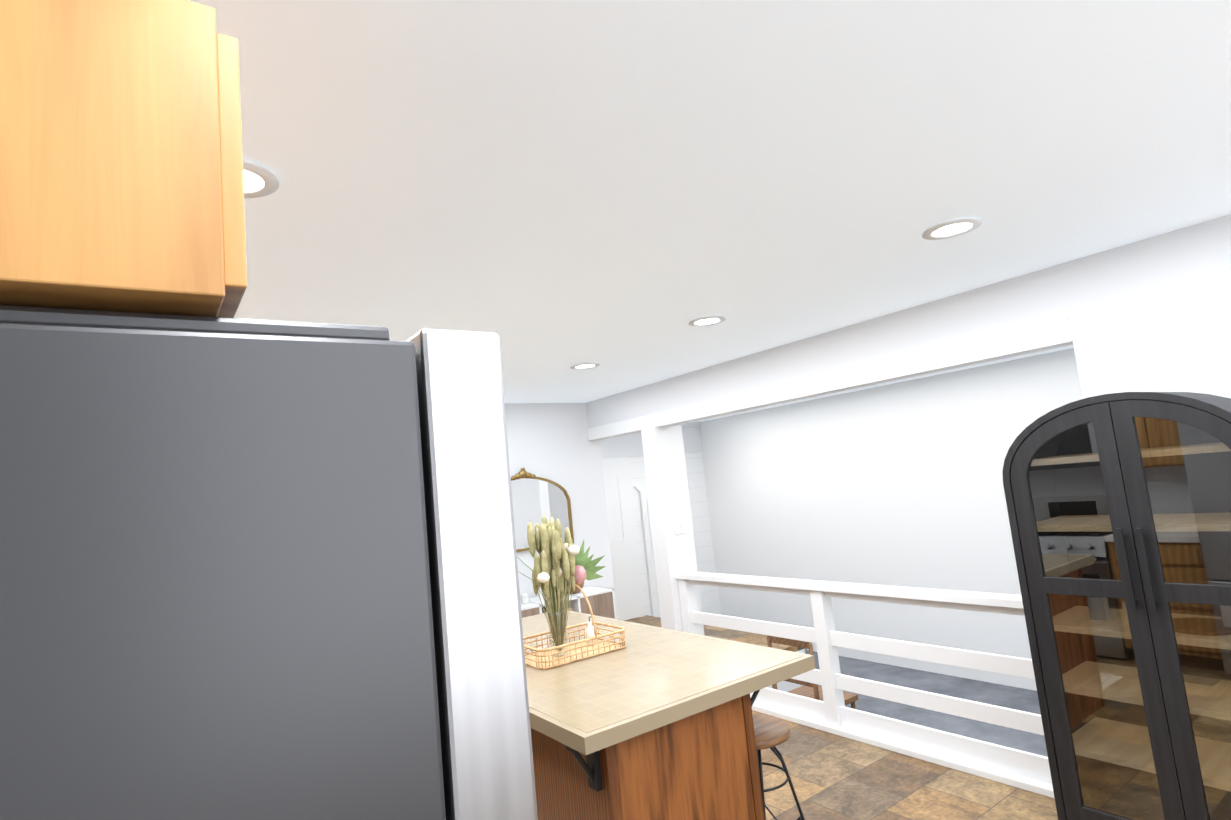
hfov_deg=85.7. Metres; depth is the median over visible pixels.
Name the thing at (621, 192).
ceiling
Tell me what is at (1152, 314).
wall
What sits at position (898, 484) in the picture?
wall
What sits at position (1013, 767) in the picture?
stair railing
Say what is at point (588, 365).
recessed light
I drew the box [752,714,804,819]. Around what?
bar stool
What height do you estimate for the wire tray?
0.303 m
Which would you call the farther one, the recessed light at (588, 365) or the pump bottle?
the recessed light at (588, 365)
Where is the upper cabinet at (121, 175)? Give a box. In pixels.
[0,0,246,317]
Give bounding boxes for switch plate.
[673,518,685,534]
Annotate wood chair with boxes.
[766,635,858,708]
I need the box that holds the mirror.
[511,468,573,551]
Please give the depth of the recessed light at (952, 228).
2.38 m
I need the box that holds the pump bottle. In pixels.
[585,616,595,645]
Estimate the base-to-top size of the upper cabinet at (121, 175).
0.285 m
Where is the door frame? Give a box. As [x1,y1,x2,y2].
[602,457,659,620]
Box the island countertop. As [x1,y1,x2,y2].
[522,610,814,757]
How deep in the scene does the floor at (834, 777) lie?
3.36 m
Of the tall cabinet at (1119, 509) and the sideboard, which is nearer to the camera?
the tall cabinet at (1119, 509)
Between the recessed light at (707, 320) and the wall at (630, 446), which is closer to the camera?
the recessed light at (707, 320)
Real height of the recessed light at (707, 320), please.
0.009 m
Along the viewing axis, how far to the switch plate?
5.38 m
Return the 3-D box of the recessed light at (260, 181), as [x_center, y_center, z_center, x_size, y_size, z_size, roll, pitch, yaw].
[-0.890,-0.537,1.542,0.196,0.009,0.196,-1,-8,-36]
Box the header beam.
[586,264,1072,440]
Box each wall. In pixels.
[505,403,616,614]
[600,432,651,615]
[673,348,1082,691]
[1059,214,1230,398]
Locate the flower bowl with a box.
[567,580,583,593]
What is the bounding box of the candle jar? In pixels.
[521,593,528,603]
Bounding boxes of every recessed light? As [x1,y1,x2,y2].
[243,160,278,197]
[570,362,599,368]
[688,315,725,326]
[922,217,981,239]
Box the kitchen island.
[530,674,799,819]
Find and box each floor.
[625,615,1057,819]
[807,650,1047,756]
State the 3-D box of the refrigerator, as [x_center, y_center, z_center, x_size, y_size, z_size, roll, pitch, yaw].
[-0.555,0.873,0.763,0.870,1.835,0.758,-1,-8,-36]
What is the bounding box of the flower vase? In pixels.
[518,515,605,656]
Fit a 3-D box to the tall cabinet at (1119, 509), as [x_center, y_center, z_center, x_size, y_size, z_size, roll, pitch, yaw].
[2.111,0.826,2.527,0.474,1.800,0.850,-1,-8,-36]
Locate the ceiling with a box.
[189,0,1230,421]
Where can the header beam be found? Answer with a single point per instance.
(1024, 314)
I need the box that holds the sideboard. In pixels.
[520,586,616,618]
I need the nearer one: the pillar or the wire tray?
the wire tray
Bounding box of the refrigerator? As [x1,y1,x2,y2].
[0,305,537,819]
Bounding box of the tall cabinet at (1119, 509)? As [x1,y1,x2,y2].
[1002,392,1230,819]
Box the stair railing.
[675,571,1054,798]
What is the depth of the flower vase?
2.99 m
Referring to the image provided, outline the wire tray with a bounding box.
[523,584,626,669]
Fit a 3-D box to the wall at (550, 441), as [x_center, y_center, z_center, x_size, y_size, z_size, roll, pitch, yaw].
[-1.720,1.174,5.085,4.000,2.440,0.132,-1,-8,-36]
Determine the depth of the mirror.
5.79 m
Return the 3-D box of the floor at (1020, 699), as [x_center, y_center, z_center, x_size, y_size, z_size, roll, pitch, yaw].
[1.976,2.654,5.817,2.780,0.050,5.770,-1,-8,-36]
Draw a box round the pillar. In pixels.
[641,426,703,634]

